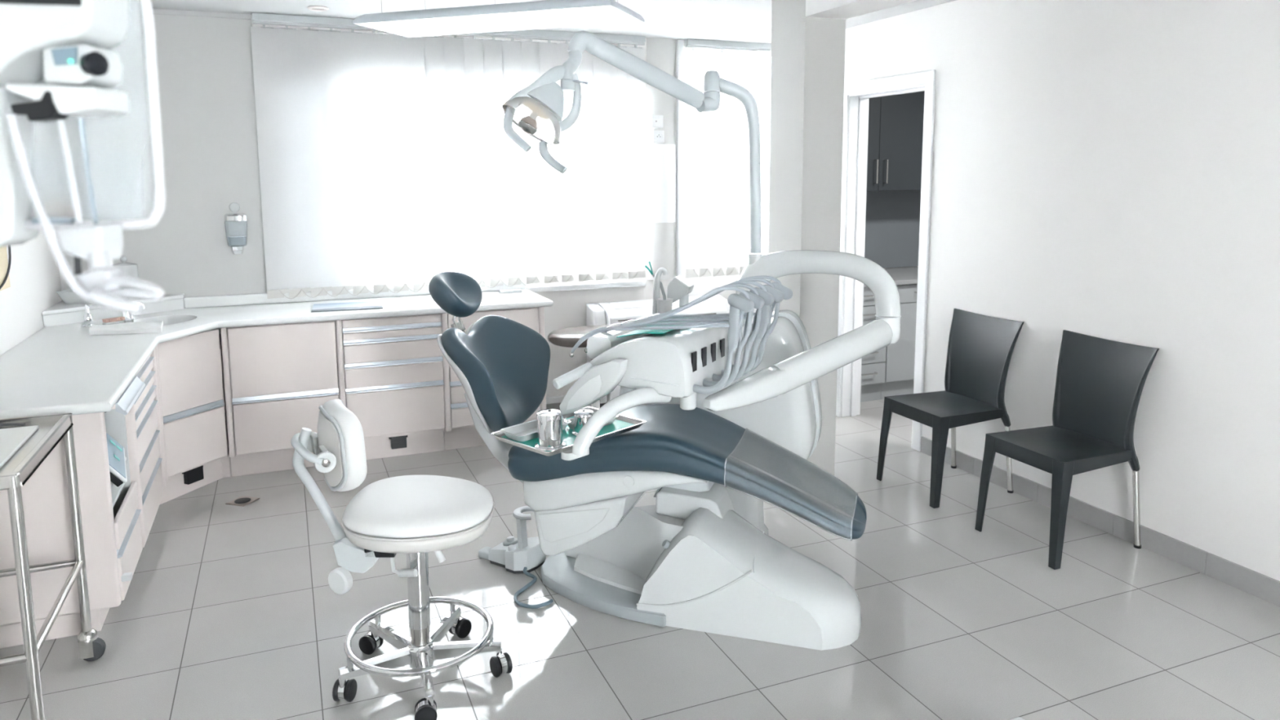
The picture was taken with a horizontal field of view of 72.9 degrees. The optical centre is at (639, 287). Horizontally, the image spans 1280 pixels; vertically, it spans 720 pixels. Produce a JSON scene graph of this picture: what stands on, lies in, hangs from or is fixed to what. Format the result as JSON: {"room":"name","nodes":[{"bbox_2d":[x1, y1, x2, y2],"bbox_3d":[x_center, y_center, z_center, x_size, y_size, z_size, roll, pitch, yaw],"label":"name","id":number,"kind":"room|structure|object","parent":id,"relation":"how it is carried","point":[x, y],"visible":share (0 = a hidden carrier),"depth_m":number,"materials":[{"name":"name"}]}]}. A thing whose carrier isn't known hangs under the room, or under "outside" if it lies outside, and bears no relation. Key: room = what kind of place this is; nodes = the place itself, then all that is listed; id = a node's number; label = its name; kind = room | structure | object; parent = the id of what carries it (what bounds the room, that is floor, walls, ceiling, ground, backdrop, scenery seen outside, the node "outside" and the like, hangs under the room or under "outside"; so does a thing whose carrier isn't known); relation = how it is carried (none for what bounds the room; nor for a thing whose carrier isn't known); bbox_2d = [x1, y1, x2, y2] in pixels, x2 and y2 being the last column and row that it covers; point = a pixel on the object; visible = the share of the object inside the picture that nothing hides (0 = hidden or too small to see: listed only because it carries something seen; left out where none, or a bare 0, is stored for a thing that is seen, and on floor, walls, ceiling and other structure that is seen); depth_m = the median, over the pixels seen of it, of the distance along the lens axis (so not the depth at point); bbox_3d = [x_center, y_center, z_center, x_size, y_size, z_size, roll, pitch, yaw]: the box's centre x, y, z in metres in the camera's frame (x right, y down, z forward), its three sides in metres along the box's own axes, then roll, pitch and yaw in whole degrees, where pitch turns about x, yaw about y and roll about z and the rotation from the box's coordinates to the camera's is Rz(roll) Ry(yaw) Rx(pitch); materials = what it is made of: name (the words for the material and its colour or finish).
{"room":"dental clinic","nodes":[
{"label":"dental clinic","id":0,"kind":"room"},
{"bbox_2d":[0,84,62,355],"bbox_3d":[-1.708,0.206,1.122,0.180,2.398,7.560,-3,8,-22],"label":"wall","id":1,"kind":"structure","parent":0,"point":[34,271],"depth_m":3.99,"materials":[{"name":"paint"}]},
{"bbox_2d":[0,246,10,291],"bbox_3d":[-2.586,-0.079,3.469,0.004,0.198,0.360,-3,8,-22],"label":"chart","id":2,"kind":"object","parent":1,"relation":"attached to","point":[3,253],"visible":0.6,"depth_m":3.58,"materials":[{"name":"beige paper"}]},
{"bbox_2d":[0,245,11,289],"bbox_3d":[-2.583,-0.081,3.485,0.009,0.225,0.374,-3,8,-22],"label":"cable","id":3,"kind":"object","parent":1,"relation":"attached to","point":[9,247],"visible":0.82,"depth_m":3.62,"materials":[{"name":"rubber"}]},
{"bbox_2d":[41,13,266,429],"bbox_3d":[-2.583,-0.266,4.732,0.986,2.398,0.198,-3,8,-22],"label":"wall","id":4,"kind":"structure","parent":0,"point":[205,64],"depth_m":4.62,"materials":[{"name":"paint"}]},
{"bbox_2d":[132,7,250,19],"bbox_3d":[-2.550,-1.430,4.477,0.981,0.025,0.018,-3,8,-22],"label":"trim","id":5,"kind":"structure","parent":4,"relation":"attached to","point":[135,10],"depth_m":4.56,"materials":[{"name":"paint"}]},
{"bbox_2d":[224,202,247,254],"bbox_3d":[-2.203,-0.322,4.724,0.111,0.280,0.096,-3,8,-22],"label":"soap dispenser","id":6,"kind":"object","parent":4,"relation":"attached to","point":[237,238],"visible":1,"depth_m":4.73,"materials":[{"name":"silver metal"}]},
{"bbox_2d":[183,17,918,404],"bbox_3d":[0.176,-0.427,5.832,5.810,2.399,0.252,-3,8,-22],"label":"wall window","id":7,"kind":"structure","parent":4,"relation":"in","point":[568,309],"depth_m":5.60,"materials":[{"name":"paint"}]},
{"bbox_2d":[250,13,645,298],"bbox_3d":[-1.019,-0.759,5.152,2.291,1.544,0.052,-3,8,-22],"label":"vertical blind","id":8,"kind":"object","parent":7,"relation":"attached to","point":[386,162],"visible":0.87,"depth_m":5.07,"materials":[{"name":"white fabric"}]},
{"bbox_2d":[260,26,642,48],"bbox_3d":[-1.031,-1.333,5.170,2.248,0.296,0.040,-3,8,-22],"label":"rail","id":9,"kind":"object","parent":7,"relation":"attached to","point":[260,27],"depth_m":5.07,"materials":[{"name":"metal"}]},
{"bbox_2d":[684,39,771,278],"bbox_3d":[0.589,-0.850,5.818,0.638,1.555,0.052,-3,8,-22],"label":"vertical blind","id":10,"kind":"object","parent":7,"relation":"attached to","point":[717,231],"visible":0.73,"depth_m":5.81,"materials":[{"name":"white fabric"}]},
{"bbox_2d":[132,0,955,44],"bbox_3d":[1.297,-1.216,2.092,6.660,0.135,7.920,-3,8,-22],"label":"ceiling","id":11,"kind":"structure","parent":0,"point":[730,20],"depth_m":4.60,"materials":[{"name":"paint"}]},
{"bbox_2d":[306,5,328,11],"bbox_3d":[-1.663,-1.440,4.473,0.108,0.013,0.108,-3,8,-22],"label":"recessed light","id":12,"kind":"object","parent":11,"relation":"in","point":[316,8],"visible":1,"depth_m":4.46,"materials":[{"name":"grey plastic"}]},
{"bbox_2d":[352,0,644,37],"bbox_3d":[-0.602,-1.236,3.674,1.172,0.220,0.406,2,8,19],"label":"pendant light","id":13,"kind":"object","parent":11,"relation":"hanging from","point":[546,14],"visible":1,"depth_m":3.62,"materials":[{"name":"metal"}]},
{"bbox_2d":[0,399,1279,719],"bbox_3d":[1.227,1.287,2.388,6.840,0.108,7.920,-3,8,-22],"label":"floor","id":14,"kind":"structure","parent":0,"point":[226,611],"depth_m":2.93,"materials":[{"name":"tile"}]},
{"bbox_2d":[0,412,106,719],"bbox_3d":[-1.829,0.838,2.386,0.467,0.814,0.641,-3,8,-22],"label":"trolley","id":15,"kind":"object","parent":14,"relation":"on","point":[53,428],"visible":1,"depth_m":2.39,"materials":[{"name":"silver metal"}]},
{"bbox_2d":[0,422,25,426],"bbox_3d":[-1.944,0.415,2.567,0.206,0.016,0.034,-3,8,-22],"label":"clamp","id":16,"kind":"object","parent":15,"relation":"on","point":[2,424],"visible":1,"depth_m":2.59,"materials":[{"name":"metal"}]},
{"bbox_2d":[0,425,39,468],"bbox_3d":[-1.844,0.452,2.310,0.306,0.011,0.468,-3,8,-22],"label":"board","id":17,"kind":"object","parent":15,"relation":"on","point":[11,439],"visible":1,"depth_m":2.44,"materials":[{"name":"white"}]},
{"bbox_2d":[0,376,145,648],"bbox_3d":[-2.038,0.768,3.022,0.542,0.790,0.472,-3,8,-22],"label":"base cabinet","id":18,"kind":"object","parent":14,"relation":"on","point":[111,520],"visible":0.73,"depth_m":2.85,"materials":[{"name":"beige laminate"}]},
{"bbox_2d":[106,432,127,486],"bbox_3d":[-1.890,0.611,3.093,0.087,0.145,0.279,-5,9,-31],"label":"box","id":19,"kind":"object","parent":18,"relation":"in","point":[116,451],"visible":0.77,"depth_m":3.06,"materials":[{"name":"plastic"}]},
{"bbox_2d":[111,482,124,507],"bbox_3d":[-2.052,0.764,3.024,0.392,0.014,0.430,-3,8,-22],"label":"shelf","id":20,"kind":"object","parent":18,"relation":"attached to","point":[116,491],"depth_m":3.14,"materials":[{"name":"white"}]},
{"bbox_2d":[0,0,164,314],"bbox_3d":[-0.831,0.435,1.120,0.627,1.935,0.326,0,8,-1],"label":"machine","id":21,"kind":"object","parent":14,"relation":"on","point":[67,43],"visible":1,"depth_m":0.97,"materials":[{"name":"white plastic"}]},
{"bbox_2d":[56,222,123,262],"bbox_3d":[-0.620,-0.051,0.976,0.053,0.042,0.049,0,8,0],"label":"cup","id":22,"kind":"object","parent":21,"relation":"on","point":[95,242],"depth_m":0.96,"materials":[{"name":"white plastic"}]},
{"bbox_2d":[124,353,163,547],"bbox_3d":[-2.267,0.700,3.536,0.477,0.792,0.656,-3,8,-22],"label":"base cabinet","id":23,"kind":"object","parent":14,"relation":"on","point":[141,420],"visible":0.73,"depth_m":3.56,"materials":[{"name":"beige laminate"}]},
{"bbox_2d":[150,348,165,487],"bbox_3d":[-2.410,0.656,3.877,0.477,0.792,0.085,-3,8,-22],"label":"base cabinet","id":24,"kind":"object","parent":14,"relation":"on","point":[154,368],"visible":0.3,"depth_m":3.92,"materials":[{"name":"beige laminate"}]},
{"bbox_2d":[155,328,231,504],"bbox_3d":[-2.458,0.599,4.311,0.723,0.792,0.759,-3,8,-22],"label":"base cabinet","id":25,"kind":"object","parent":14,"relation":"on","point":[190,371],"visible":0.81,"depth_m":4.18,"materials":[{"name":"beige laminate"}]},
{"bbox_2d":[0,288,553,418],"bbox_3d":[-1.448,0.227,4.002,2.472,0.214,2.121,-3,8,-22],"label":"countertop","id":26,"kind":"structure","parent":25,"relation":"on","point":[60,368],"depth_m":3.83,"materials":[{"name":"laminate"}]},
{"bbox_2d":[83,311,92,324],"bbox_3d":[-2.643,0.148,4.146,0.034,0.065,0.034,-3,8,-22],"label":"bottle","id":27,"kind":"object","parent":26,"relation":"on","point":[87,317],"depth_m":4.13,"materials":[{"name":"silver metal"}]},
{"bbox_2d":[81,304,95,327],"bbox_3d":[-2.631,0.127,4.148,0.085,0.116,0.059,-3,8,-22],"label":"soap pump","id":28,"kind":"object","parent":26,"relation":"on","point":[87,317],"visible":0.89,"depth_m":4.13,"materials":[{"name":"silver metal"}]},
{"bbox_2d":[56,288,124,303],"bbox_3d":[-2.768,0.043,4.364,0.274,0.068,0.126,0,8,2],"label":"tray","id":29,"kind":"object","parent":26,"relation":"on","point":[68,296],"visible":0.33,"depth_m":4.32,"materials":[{"name":"white plastic"}]},
{"bbox_2d":[102,316,124,324],"bbox_3d":[-2.510,0.162,4.145,0.040,0.033,0.108,5,9,33],"label":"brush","id":30,"kind":"object","parent":26,"relation":"on","point":[111,321],"visible":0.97,"depth_m":4.12,"materials":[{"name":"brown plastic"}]},
{"bbox_2d":[112,255,138,296],"bbox_3d":[-2.712,-0.059,4.560,0.125,0.217,0.125,-3,8,-22],"label":"lidded jar","id":31,"kind":"object","parent":26,"relation":"on","point":[129,269],"visible":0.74,"depth_m":4.53,"materials":[{"name":"white plastic"}]},
{"bbox_2d":[88,320,163,335],"bbox_3d":[-2.371,0.184,4.012,0.294,0.034,0.240,-3,8,-22],"label":"folded towel","id":32,"kind":"object","parent":26,"relation":"on","point":[135,327],"visible":1,"depth_m":3.95,"materials":[{"name":"white fabric"}]},
{"bbox_2d":[121,302,145,322],"bbox_3d":[-2.462,0.111,4.202,0.054,0.131,0.168,2,8,15],"label":"tap","id":33,"kind":"object","parent":26,"relation":"on","point":[127,317],"visible":0.48,"depth_m":4.16,"materials":[{"name":"silver metal"}]},
{"bbox_2d":[133,314,196,325],"bbox_3d":[-2.381,0.233,4.292,0.332,0.136,0.357,-3,8,-22],"label":"basin","id":34,"kind":"object","parent":26,"relation":"in","point":[171,319],"depth_m":4.44,"materials":[{"name":"ceramic"}]},
{"bbox_2d":[311,300,382,312],"bbox_3d":[-1.586,0.103,4.702,0.360,0.005,0.270,-3,8,-18],"label":"magazine","id":35,"kind":"object","parent":26,"relation":"on","point":[365,304],"visible":1,"depth_m":4.68,"materials":[{"name":"white paper"}]},
{"bbox_2d":[498,288,522,293],"bbox_3d":[-0.782,0.021,5.229,0.135,0.020,0.045,-3,8,-18],"label":"remote control","id":36,"kind":"object","parent":26,"relation":"on","point":[508,291],"visible":1,"depth_m":5.21,"materials":[{"name":"white plastic"}]},
{"bbox_2d":[225,495,259,506],"bbox_3d":[-1.893,1.016,4.124,0.104,0.006,0.104,2,8,17],"label":"floor drain","id":37,"kind":"object","parent":14,"relation":"on","point":[242,500],"visible":1,"depth_m":4.12,"materials":[{"name":"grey metal"}]},
{"bbox_2d":[220,320,338,476],"bbox_3d":[-1.929,0.547,4.684,0.541,0.792,0.522,-3,8,-22],"label":"base cabinet","id":38,"kind":"object","parent":14,"relation":"on","point":[281,375],"visible":0.87,"depth_m":4.44,"materials":[{"name":"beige laminate"}]},
{"bbox_2d":[335,313,444,459],"bbox_3d":[-1.426,0.517,4.890,0.544,0.792,0.522,-3,8,-22],"label":"base cabinet","id":39,"kind":"object","parent":14,"relation":"on","point":[390,369],"visible":0.91,"depth_m":4.67,"materials":[{"name":"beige laminate"}]},
{"bbox_2d":[291,399,512,719],"bbox_3d":[-0.707,0.780,2.600,0.589,0.861,0.509,-3,8,-22],"label":"stool","id":40,"kind":"object","parent":14,"relation":"on","point":[415,516],"visible":1,"depth_m":2.56,"materials":[{"name":"silver metal"}]},
{"bbox_2d":[342,475,493,537],"bbox_3d":[-0.659,0.648,2.605,0.423,0.058,0.429,0,8,1],"label":"seat cushion","id":41,"kind":"object","parent":40,"relation":"on","point":[406,506],"depth_m":2.51,"materials":[{"name":"white leather"}]},
{"bbox_2d":[440,306,546,449],"bbox_3d":[-0.906,0.486,5.102,0.579,0.792,0.522,-3,8,-22],"label":"base cabinet","id":42,"kind":"object","parent":14,"relation":"on","point":[460,430],"visible":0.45,"depth_m":4.83,"materials":[{"name":"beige laminate"}]},
{"bbox_2d":[478,506,553,608],"bbox_3d":[-0.453,1.006,3.313,0.242,0.224,0.513,-3,8,-22],"label":"foot pedal","id":43,"kind":"object","parent":14,"relation":"on","point":[522,554],"visible":0.94,"depth_m":3.38,"materials":[{"name":"grey plastic"}]},
{"bbox_2d":[547,324,610,408],"bbox_3d":[-0.270,0.558,5.107,0.550,0.640,0.458,-3,8,-22],"label":"stool","id":44,"kind":"object","parent":14,"relation":"on","point":[569,337],"visible":0.34,"depth_m":4.93,"materials":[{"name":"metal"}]},
{"bbox_2d":[428,271,866,650],"bbox_3d":[0.004,0.544,3.155,1.602,1.175,0.577,2,8,14],"label":"dental chair","id":45,"kind":"object","parent":14,"relation":"on","point":[686,560],"visible":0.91,"depth_m":2.97,"materials":[{"name":"blue leather"}]},
{"bbox_2d":[507,404,866,539],"bbox_3d":[0.172,0.621,3.051,1.219,0.317,0.463,2,8,17],"label":"seat cushion","id":46,"kind":"object","parent":45,"relation":"on","point":[678,452],"depth_m":2.95,"materials":[{"name":"blue leather"}]},
{"bbox_2d":[586,294,729,407],"bbox_3d":[0.141,0.441,5.689,0.969,0.716,0.245,-3,8,-22],"label":"radiator","id":47,"kind":"object","parent":14,"relation":"on","point":[618,312],"visible":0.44,"depth_m":5.52,"materials":[{"name":"white paint"}]},
{"bbox_2d":[552,249,901,534],"bbox_3d":[0.375,0.512,3.140,1.121,1.240,1.347,1,8,11],"label":"dental delivery unit","id":48,"kind":"object","parent":14,"relation":"on","point":[754,366],"visible":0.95,"depth_m":2.89,"materials":[{"name":"white plastic"}]},
{"bbox_2d":[489,406,646,456],"bbox_3d":[-0.232,0.474,2.873,0.292,0.020,0.449,7,10,42],"label":"tray","id":49,"kind":"object","parent":48,"relation":"on","point":[498,435],"visible":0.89,"depth_m":2.82,"materials":[{"name":"silver metal"}]},
{"bbox_2d":[502,416,635,447],"bbox_3d":[-0.232,0.479,2.874,0.247,0.003,0.404,7,10,42],"label":"mat","id":50,"kind":"object","parent":49,"relation":"on","point":[568,438],"visible":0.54,"depth_m":2.86,"materials":[{"name":"green plastic"}]},
{"bbox_2d":[500,418,571,441],"bbox_3d":[-0.341,0.467,2.854,0.112,0.025,0.230,7,10,42],"label":"tray","id":51,"kind":"object","parent":50,"relation":"on","point":[526,431],"visible":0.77,"depth_m":2.85,"materials":[{"name":"metal"}]},
{"bbox_2d":[533,408,566,451],"bbox_3d":[-0.282,0.440,2.707,0.100,0.119,0.100,-3,8,-22],"label":"canister","id":52,"kind":"object","parent":50,"relation":"on","point":[549,421],"visible":0.98,"depth_m":2.67,"materials":[{"name":"silver metal"}]},
{"bbox_2d":[571,408,593,435],"bbox_3d":[-0.184,0.441,2.843,0.081,0.079,0.081,-3,8,-22],"label":"canister","id":53,"kind":"object","parent":50,"relation":"on","point":[580,416],"visible":0.68,"depth_m":2.82,"materials":[{"name":"silver metal"}]},
{"bbox_2d":[564,411,618,430],"bbox_3d":[-0.164,0.456,2.934,0.104,0.025,0.180,7,10,42],"label":"tray","id":54,"kind":"object","parent":50,"relation":"on","point":[571,424],"visible":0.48,"depth_m":2.93,"materials":[{"name":"metal"}]},
{"bbox_2d":[502,31,761,253],"bbox_3d":[-0.014,-0.516,3.216,1.054,0.820,0.196,-5,9,-29],"label":"light","id":55,"kind":"object","parent":48,"relation":"on","point":[544,96],"visible":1,"depth_m":3.11,"materials":[{"name":"white"}]},
{"bbox_2d":[616,317,699,337],"bbox_3d":[0.082,0.130,2.913,0.166,0.030,0.369,4,8,27],"label":"mat","id":56,"kind":"object","parent":48,"relation":"on","point":[636,331],"visible":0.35,"depth_m":2.78,"materials":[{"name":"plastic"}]},
{"bbox_2d":[656,297,673,313],"bbox_3d":[0.101,0.101,3.539,0.069,0.107,0.069,-3,8,-22],"label":"plastic cup","id":57,"kind":"object","parent":48,"relation":"on","point":[663,306],"visible":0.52,"depth_m":3.51,"materials":[{"name":"plastic"}]},
{"bbox_2d":[644,261,666,300],"bbox_3d":[0.079,0.008,3.606,0.037,0.221,0.177,-4,9,-29],"label":"tweezers","id":58,"kind":"object","parent":57,"relation":"in","point":[651,271],"visible":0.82,"depth_m":3.60,"materials":[{"name":"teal plastic"}]},
{"bbox_2d":[748,253,763,264],"bbox_3d":[0.463,-0.102,3.456,0.064,0.067,0.068,-3,8,-22],"label":"socket","id":59,"kind":"object","parent":48,"relation":"attached to","point":[753,259],"depth_m":3.43,"materials":[{"name":"white plastic"}]},
{"bbox_2d":[860,287,886,402],"bbox_3d":[1.425,0.353,6.017,0.270,0.790,0.622,-3,8,-22],"label":"drawer unit","id":60,"kind":"object","parent":14,"relation":"on","point":[873,365],"visible":0.23,"depth_m":5.79,"materials":[{"name":"grey laminate"}]},
{"bbox_2d":[880,284,917,399],"bbox_3d":[2.035,0.317,6.267,1.046,0.790,0.622,-3,8,-22],"label":"base unit","id":61,"kind":"object","parent":14,"relation":"on","point":[900,355],"visible":0.19,"depth_m":5.87,"materials":[{"name":"grey laminate"}]},
{"bbox_2d":[863,266,918,287],"bbox_3d":[1.901,-0.085,6.164,1.364,0.031,0.621,-3,8,-22],"label":"countertop","id":62,"kind":"structure","parent":61,"relation":"on","point":[901,276],"depth_m":6.04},
{"bbox_2d":[876,308,1024,508],"bbox_3d":[1.504,0.565,4.224,0.502,0.843,0.450,-3,8,-22],"label":"chair","id":63,"kind":"object","parent":14,"relation":"on","point":[980,347],"visible":0.98,"depth_m":4.22,"materials":[{"name":"plastic"}]},
{"bbox_2d":[1008,716,1025,719],"bbox_3d":[0.959,1.196,2.122,0.248,0.144,0.231,-3,8,-22],"label":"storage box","id":64,"kind":"object","parent":14,"relation":"on","point":[1017,717],"visible":1,"depth_m":2.23,"materials":[{"name":"white plastic"}]},
{"bbox_2d":[974,329,1159,569],"bbox_3d":[1.763,0.645,3.604,0.502,0.843,0.450,-3,8,-22],"label":"chair","id":65,"kind":"object","parent":14,"relation":"on","point":[1100,383],"visible":1,"depth_m":3.59,"materials":[{"name":"plastic"}]},
{"bbox_2d":[646,37,675,279],"bbox_3d":[0.139,-0.830,5.689,0.204,1.562,0.086,-3,8,-22],"label":"wall pier","id":66,"kind":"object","parent":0,"point":[660,51],"visible":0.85,"depth_m":5.63,"materials":[{"name":"paint"}]},
{"bbox_2d":[650,115,662,127],"bbox_3d":[0.111,-1.073,5.598,0.079,0.079,0.024,-3,8,-22],"label":"wall switch","id":67,"kind":"object","parent":66,"relation":"attached to","point":[656,121],"visible":1,"depth_m":5.59,"materials":[{"name":"white paint"}]},
{"bbox_2d":[652,130,664,142],"bbox_3d":[0.119,-0.977,5.611,0.079,0.079,0.026,-3,8,-22],"label":"wall socket","id":68,"kind":"object","parent":66,"relation":"attached to","point":[658,136],"visible":1,"depth_m":5.60,"materials":[{"name":"white paint"}]},
{"bbox_2d":[647,143,675,222],"bbox_3d":[0.152,-0.681,5.678,0.197,0.510,0.049,-3,8,-22],"label":"wall panel","id":69,"kind":"object","parent":66,"relation":"attached to","point":[661,157],"visible":1,"depth_m":5.66,"materials":[{"name":"white paint"}]},
{"bbox_2d":[768,0,845,475],"bbox_3d":[0.817,-0.231,4.326,0.224,2.398,0.302,-3,8,-22],"label":"wall pillar","id":70,"kind":"structure","parent":0,"point":[807,64],"depth_m":4.17,"materials":[{"name":"paint"}]},
{"bbox_2d":[805,0,915,19],"bbox_3d":[1.949,-0.995,1.450,0.224,0.144,5.652,-3,8,-22],"label":"ceiling beam","id":71,"kind":"structure","parent":0,"point":[831,9],"depth_m":3.85,"materials":[{"name":"paint"}]},
{"bbox_2d":[866,97,880,191],"bbox_3d":[1.448,-1.108,5.952,0.228,0.885,0.419,-3,8,-22],"label":"upper cabinet","id":72,"kind":"object","parent":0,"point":[874,104],"visible":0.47,"depth_m":5.83,"materials":[{"name":"laminate"}]},
{"bbox_2d":[877,91,924,191],"bbox_3d":[1.752,-1.126,6.077,0.427,0.885,0.419,-3,8,-22],"label":"upper cabinet","id":73,"kind":"object","parent":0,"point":[901,115],"visible":0.52,"depth_m":5.92,"materials":[{"name":"laminate"}]},
{"bbox_2d":[844,0,1279,581],"bbox_3d":[2.435,-0.028,2.721,0.135,2.398,7.380,-3,8,-22],"label":"wall","id":74,"kind":"structure","parent":0,"point":[1104,169],"depth_m":3.55,"materials":[{"name":"paint"}]},
{"bbox_2d":[546,402,591,410],"bbox_3d":[0.124,0.741,5.878,1.832,0.072,0.011,-3,8,-22],"label":"baseboard","id":75,"kind":"structure","parent":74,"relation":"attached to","point":[553,406],"depth_m":5.59,"materials":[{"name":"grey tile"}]},
{"bbox_2d":[835,69,935,451],"bbox_3d":[1.458,-0.167,5.070,0.156,2.070,0.819,-3,8,-22],"label":"door frame","id":76,"kind":"structure","parent":74,"relation":"in","point":[857,95],"depth_m":5.27,"materials":[{"name":"white paint"}]},
{"bbox_2d":[864,190,920,267],"bbox_3d":[1.932,-0.437,6.477,1.804,0.576,0.010,-3,8,-22],"label":"backsplash","id":77,"kind":"structure","parent":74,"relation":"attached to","point":[892,218],"depth_m":6.45,"materials":[{"name":"grey"}]},
{"bbox_2d":[920,436,1279,606],"bbox_3d":[2.373,1.121,2.846,0.011,0.088,7.377,-3,8,-22],"label":"baseboard","id":78,"kind":"structure","parent":74,"relation":"attached to","point":[1265,588],"depth_m":3.56,"materials":[{"name":"grey tile"}]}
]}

